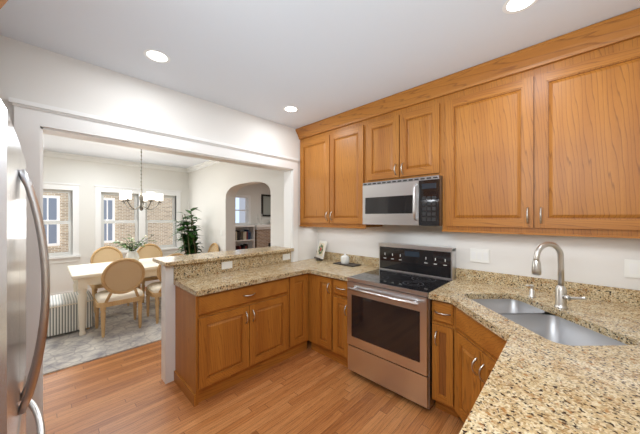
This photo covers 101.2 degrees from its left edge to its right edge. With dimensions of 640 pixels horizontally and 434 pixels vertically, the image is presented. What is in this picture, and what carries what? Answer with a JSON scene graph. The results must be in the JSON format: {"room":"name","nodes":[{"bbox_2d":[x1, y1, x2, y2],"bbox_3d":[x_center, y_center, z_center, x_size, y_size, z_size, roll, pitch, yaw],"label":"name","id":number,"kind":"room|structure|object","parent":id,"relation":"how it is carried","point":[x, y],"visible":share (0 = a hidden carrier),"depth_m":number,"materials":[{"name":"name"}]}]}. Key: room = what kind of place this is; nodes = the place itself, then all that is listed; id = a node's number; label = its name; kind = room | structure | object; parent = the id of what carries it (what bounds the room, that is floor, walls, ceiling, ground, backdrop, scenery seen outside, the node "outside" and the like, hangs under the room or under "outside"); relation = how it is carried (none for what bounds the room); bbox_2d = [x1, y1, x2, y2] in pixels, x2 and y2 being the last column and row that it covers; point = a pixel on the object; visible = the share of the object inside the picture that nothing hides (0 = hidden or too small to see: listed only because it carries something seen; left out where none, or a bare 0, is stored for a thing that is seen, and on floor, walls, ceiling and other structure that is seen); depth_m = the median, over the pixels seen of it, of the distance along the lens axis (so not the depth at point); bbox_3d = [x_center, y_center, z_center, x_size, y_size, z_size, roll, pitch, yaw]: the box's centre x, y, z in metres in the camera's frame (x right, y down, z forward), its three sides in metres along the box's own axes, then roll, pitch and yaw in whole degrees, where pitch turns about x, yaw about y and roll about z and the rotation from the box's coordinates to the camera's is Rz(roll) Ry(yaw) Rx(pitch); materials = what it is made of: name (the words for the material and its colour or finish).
{"room":"kitchen","nodes":[
{"label":"kitchen","id":0,"kind":"room"},
{"bbox_2d":[43,156,187,293],"bbox_3d":[-4.377,0.174,5.042,0.150,2.620,3.450,0,0,44],"label":"wall","id":1,"kind":"structure","parent":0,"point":[88,174],"depth_m":4.96,"materials":[{"name":"white paint"}]},
{"bbox_2d":[50,279,159,295],"bbox_3d":[-2.882,1.414,3.711,3.850,0.140,3.300,0,0,44],"label":"baseboard","id":2,"kind":"structure","parent":1,"relation":"attached to","point":[151,281],"depth_m":5.05,"materials":[{"name":"white"}]},
{"bbox_2d":[0,35,317,260],"bbox_3d":[-1.283,0.174,2.489,0.150,2.620,3.450,0,0,44],"label":"wall","id":3,"kind":"structure","parent":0,"point":[28,72],"depth_m":2.12,"materials":[{"name":"white paint"}]},
{"bbox_2d":[9,97,298,433],"bbox_3d":[-1.192,0.367,2.589,0.240,2.233,2.410,0,0,44],"label":"door frame","id":4,"kind":"structure","parent":3,"relation":"attached to","point":[32,120],"depth_m":1.93,"materials":[{"name":"white wood"}]},
{"bbox_2d":[161,265,174,383],"bbox_3d":[-0.921,0.957,2.888,0.120,1.054,1.428,0,0,44],"label":"wall","id":5,"kind":"structure","parent":0,"point":[167,273],"depth_m":2.36,"materials":[{"name":"white paint"}]},
{"bbox_2d":[152,246,293,266],"bbox_3d":[-0.970,0.411,2.917,0.390,0.035,1.451,0,0,44],"label":"bar","id":6,"kind":"object","parent":5,"relation":"on","point":[221,255],"visible":1,"depth_m":2.69,"materials":[{"name":"beige stone"}]},
{"bbox_2d":[188,162,283,252],"bbox_3d":[-1.725,0.174,5.026,4.000,2.620,0.200,0,0,44],"label":"wall","id":7,"kind":"structure","parent":0,"point":[213,189],"depth_m":5.03,"materials":[{"name":"white paint"}]},
{"bbox_2d":[43,150,220,172],"bbox_3d":[-2.882,-1.093,3.711,3.850,0.085,3.300,0,0,44],"label":"crown molding","id":8,"kind":"structure","parent":7,"relation":"attached to","point":[45,153],"depth_m":5.26,"materials":[{"name":"white"}]},
{"bbox_2d":[43,287,463,433],"bbox_3d":[-1.129,1.524,4.420,9.200,0.080,7.050,0,0,44],"label":"floor","id":9,"kind":"structure","parent":0,"point":[125,392],"depth_m":2.08,"materials":[{"name":"brown wood"}]},
{"bbox_2d":[0,99,49,433],"bbox_3d":[-1.331,0.594,0.720,0.910,1.780,0.824,0,0,44],"label":"refrigerator","id":10,"kind":"object","parent":9,"relation":"on","point":[16,393],"visible":1,"depth_m":0.86,"materials":[{"name":"grey metal"}]},
{"bbox_2d":[43,291,160,374],"bbox_3d":[-3.155,1.478,3.716,2.550,0.012,2.430,0,0,44],"label":"rug","id":11,"kind":"object","parent":9,"relation":"on","point":[122,332],"visible":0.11,"depth_m":3.16,"materials":[{"name":"grey carpet"}]},
{"bbox_2d":[47,290,92,336],"bbox_3d":[-3.398,1.265,3.430,0.573,0.412,0.638,0,0,44],"label":"radiator","id":12,"kind":"object","parent":11,"relation":"on","point":[63,310],"visible":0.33,"depth_m":3.30,"materials":[{"name":"white metal"}]},
{"bbox_2d":[90,246,129,312],"bbox_3d":[-3.510,0.989,4.383,0.595,0.965,0.500,0,0,44],"label":"dining chair","id":13,"kind":"object","parent":11,"relation":"on","point":[106,253],"visible":0.48,"depth_m":4.52,"materials":[{"name":"brown wood"}]},
{"bbox_2d":[67,256,166,335],"bbox_3d":[-2.807,1.090,3.999,0.960,0.762,1.460,0,0,44],"label":"dining table","id":14,"kind":"object","parent":11,"relation":"on","point":[84,275],"visible":0.4,"depth_m":3.34,"materials":[{"name":"beige wood"}]},
{"bbox_2d":[112,235,156,260],"bbox_3d":[-2.864,0.487,3.976,0.577,0.443,0.496,0,0,-11],"label":"vase","id":15,"kind":"object","parent":14,"relation":"on","point":[132,253],"visible":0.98,"depth_m":3.98,"materials":[{"name":"white ceramic"}]},
{"bbox_2d":[93,258,144,337],"bbox_3d":[-2.617,0.989,3.443,0.595,0.965,0.500,0,0,44],"label":"dining chair","id":16,"kind":"object","parent":11,"relation":"on","point":[121,279],"visible":1,"depth_m":3.29,"materials":[{"name":"brown wood"}]},
{"bbox_2d":[137,243,162,302],"bbox_3d":[-3.073,0.989,4.837,0.595,0.965,0.500,0,0,44],"label":"dining chair","id":17,"kind":"object","parent":11,"relation":"on","point":[150,250],"visible":0.33,"depth_m":4.97,"materials":[{"name":"brown wood"}]},
{"bbox_2d":[146,253,183,323],"bbox_3d":[-2.215,0.989,3.861,0.595,0.965,0.500,0,0,44],"label":"dining chair","id":18,"kind":"object","parent":11,"relation":"on","point":[153,289],"visible":0.34,"depth_m":3.63,"materials":[{"name":"brown wood"}]},
{"bbox_2d":[168,207,202,254],"bbox_3d":[-2.631,0.646,5.216,0.605,1.677,0.770,0,0,-6],"label":"potted plant","id":19,"kind":"object","parent":9,"relation":"on","point":[189,240],"visible":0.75,"depth_m":5.15,"materials":[{"name":"green plant"}]},
{"bbox_2d":[208,243,218,252],"bbox_3d":[-2.263,0.989,4.971,0.500,0.965,0.595,0,0,44],"label":"dining chair","id":20,"kind":"object","parent":9,"relation":"on","point":[213,247],"visible":0.12,"depth_m":5.16,"materials":[{"name":"brown wood"}]},
{"bbox_2d":[235,225,254,249],"bbox_3d":[-2.102,0.854,7.065,0.327,1.260,0.620,0,0,44],"label":"built-in bookcase","id":21,"kind":"object","parent":9,"relation":"on","point":[244,234],"visible":0.52,"depth_m":7.12,"materials":[{"name":"white wood"}]},
{"bbox_2d":[174,273,347,406],"bbox_3d":[-0.305,1.046,2.670,1.068,0.875,1.829,0,0,44],"label":"base cabinet","id":22,"kind":"object","parent":9,"relation":"on","point":[223,339],"visible":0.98,"depth_m":2.41,"materials":[{"name":"brown wood"}]},
{"bbox_2d":[174,251,378,295],"bbox_3d":[-0.304,0.519,2.667,1.074,0.179,1.832,0,0,44],"label":"countertop","id":23,"kind":"structure","parent":22,"relation":"on","point":[202,278],"depth_m":2.68,"materials":[{"name":"beige stone"}]},
{"bbox_2d":[222,261,231,268],"label":"outlet plates","id":24,"kind":"object","parent":23,"relation":"attached to","point":[225,265],"depth_m":2.72,"materials":[{"name":"white plastic"}]},
{"bbox_2d":[283,253,289,259],"label":"outlet plates","id":25,"kind":"object","parent":23,"relation":"attached to","point":[285,256],"depth_m":3.29,"materials":[{"name":"white plastic"}]},
{"bbox_2d":[314,240,326,260],"bbox_3d":[-0.004,0.443,3.470,0.115,0.251,0.230,0,0,-22],"label":"picture frame","id":26,"kind":"object","parent":23,"relation":"on","point":[322,244],"visible":1,"depth_m":3.44,"materials":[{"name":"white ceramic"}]},
{"bbox_2d":[333,254,360,266],"bbox_3d":[0.323,0.505,3.145,0.300,0.127,0.160,0,0,44],"label":"tray","id":27,"kind":"object","parent":23,"relation":"on","point":[344,261],"visible":1,"depth_m":3.12,"materials":[{"name":"grey"}]},
{"bbox_2d":[253,224,270,247],"bbox_3d":[-1.346,0.849,7.802,0.397,1.270,1.490,0,0,44],"label":"brick fireplace","id":28,"kind":"object","parent":9,"relation":"on","point":[262,232],"visible":0.2,"depth_m":7.36,"materials":[{"name":"red brick"}]},
{"bbox_2d":[347,242,455,409],"bbox_3d":[0.734,0.881,2.429,0.751,1.205,0.720,0,0,44],"label":"stove","id":29,"kind":"object","parent":9,"relation":"on","point":[389,307],"visible":0.96,"depth_m":2.24,"materials":[{"name":"silver metal"}]},
{"bbox_2d":[432,299,506,422],"bbox_3d":[0.589,1.046,0.864,1.192,0.875,3.197,0,0,44],"label":"base cabinet","id":30,"kind":"object","parent":9,"relation":"on","point":[465,352],"visible":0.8,"depth_m":1.80,"materials":[{"name":"brown wood"}]},
{"bbox_2d":[428,268,639,433],"bbox_3d":[0.587,0.539,0.866,1.197,0.140,3.197,0,0,44],"label":"countertop","id":31,"kind":"structure","parent":30,"relation":"on","point":[537,384],"depth_m":1.01,"materials":[{"name":"beige stone"}]},
{"bbox_2d":[526,284,535,297],"bbox_3d":[1.496,0.524,1.867,0.061,0.089,0.044,0,0,26],"label":"soap dispenser","id":32,"kind":"object","parent":31,"relation":"on","point":[531,291],"visible":1,"depth_m":1.85,"materials":[{"name":"silver metal"}]},
{"bbox_2d":[471,299,626,345],"bbox_3d":[1.255,0.705,1.558,0.418,0.190,0.798,0,0,-1],"label":"sink basin","id":33,"kind":"object","parent":31,"relation":"in","point":[553,328],"visible":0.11,"depth_m":1.63,"materials":[{"name":"silver metal"}]},
{"bbox_2d":[531,242,586,308],"bbox_3d":[1.455,0.361,1.626,0.247,0.415,0.167,0,0,31],"label":"faucet","id":34,"kind":"object","parent":31,"relation":"on","point":[561,297],"visible":1,"depth_m":1.63,"materials":[{"name":"silver metal"}]},
{"bbox_2d":[236,183,270,224],"bbox_3d":[0.080,0.174,5.824,5.500,2.620,3.450,0,0,44],"label":"wall","id":35,"kind":"structure","parent":0,"point":[255,191],"depth_m":7.56,"materials":[{"name":"white paint"}]},
{"bbox_2d":[235,195,250,224],"bbox_3d":[-2.237,-0.186,7.194,0.080,0.840,0.720,0,0,44],"label":"window","id":36,"kind":"structure","parent":35,"relation":"in","point":[241,196],"depth_m":7.38,"materials":[{"name":"white"}]},
{"bbox_2d":[261,194,270,215],"bbox_3d":[-1.468,-0.341,7.939,0.032,0.650,0.700,0,0,44],"label":"picture frame","id":37,"kind":"object","parent":35,"relation":"attached to","point":[265,199],"visible":0.41,"depth_m":7.79,"materials":[{"name":"black wood"}]},
{"bbox_2d":[0,0,639,167],"bbox_3d":[-0.497,-1.186,3.814,7.450,0.100,7.050,0,0,44],"label":"ceiling","id":38,"kind":"structure","parent":0,"point":[324,59],"depth_m":1.69,"materials":[{"name":"white paint"}]},
{"bbox_2d":[119,149,162,210],"bbox_3d":[-2.786,-0.614,4.135,0.588,1.036,0.566,0,0,44],"label":"chandelier","id":39,"kind":"object","parent":38,"relation":"hanging from","point":[125,195],"visible":0.94,"depth_m":4.08,"materials":[{"name":"silver metal"}]},
{"bbox_2d":[143,49,169,62],"bbox_3d":[-1.150,-1.133,1.855,0.162,0.005,0.159,0,0,44],"label":"recessed light","id":40,"kind":"object","parent":38,"relation":"in","point":[154,55],"depth_m":1.85,"materials":[{"name":"white"}]},
{"bbox_2d":[283,106,298,111],"bbox_3d":[-0.306,-1.133,2.765,0.155,0.005,0.155,0,0,44],"label":"recessed light","id":41,"kind":"object","parent":38,"relation":"in","point":[288,108],"depth_m":2.77,"materials":[{"name":"white"}]},
{"bbox_2d":[502,0,537,13],"bbox_3d":[1.060,-1.133,1.398,0.145,0.005,0.142,0,0,44],"label":"recessed light","id":42,"kind":"object","parent":38,"relation":"in","point":[512,6],"depth_m":1.41,"materials":[{"name":"white"}]},
{"bbox_2d":[318,225,639,315],"bbox_3d":[1.118,0.174,2.680,3.250,2.620,0.150,0,0,44],"label":"wall","id":43,"kind":"structure","parent":0,"point":[587,260],"depth_m":2.13,"materials":[{"name":"white paint"}]},
{"bbox_2d":[296,8,639,238],"bbox_3d":[0.905,-0.505,2.495,2.994,1.253,0.405,0,0,44],"label":"upper cabinet","id":44,"kind":"object","parent":43,"relation":"attached to","point":[543,138],"visible":1,"depth_m":1.86,"materials":[{"name":"brown wood"}]},
{"bbox_2d":[363,175,442,225],"bbox_3d":[0.825,-0.135,2.541,0.752,0.418,0.445,0,0,44],"label":"microwave","id":45,"kind":"object","parent":44,"relation":"attached to","point":[418,201],"visible":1,"depth_m":2.36,"materials":[{"name":"silver metal"}]},
{"bbox_2d":[470,248,488,262],"label":"outlet plates","id":46,"kind":"object","parent":43,"relation":"attached to","point":[476,255],"depth_m":2.30,"materials":[{"name":"white plastic"}]},
{"bbox_2d":[624,259,639,277],"label":"outlet plates","id":47,"kind":"object","parent":43,"relation":"attached to","point":[632,268],"depth_m":1.70,"materials":[{"name":"white plastic"}]},
{"bbox_3d":[-1.447,0.174,0.152,3.150,2.620,0.150,0,0,44],"label":"wall","id":48,"kind":"structure","parent":0,"visible":0},
{"bbox_2d":[0,0,7,8],"bbox_3d":[-1.385,-0.729,0.693,0.950,0.806,0.710,0,0,44],"label":"upper cabinet","id":49,"kind":"object","parent":48,"relation":"attached to","point":[2,2],"visible":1,"depth_m":1.24,"materials":[{"name":"brown wood"}]},
{"label":"outside","id":50,"kind":"structure","parent":0,"visible":0},
{"bbox_2d":[43,192,172,252],"bbox_3d":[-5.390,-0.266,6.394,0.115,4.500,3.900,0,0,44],"label":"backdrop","id":51,"kind":"structure","parent":50,"point":[55,205],"depth_m":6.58,"materials":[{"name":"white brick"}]},
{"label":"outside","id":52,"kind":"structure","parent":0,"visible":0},
{"bbox_2d":[235,198,238,222],"bbox_3d":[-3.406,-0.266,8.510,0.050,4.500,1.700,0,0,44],"label":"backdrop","id":53,"kind":"structure","parent":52,"point":[237,199],"depth_m":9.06,"materials":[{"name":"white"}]}
]}

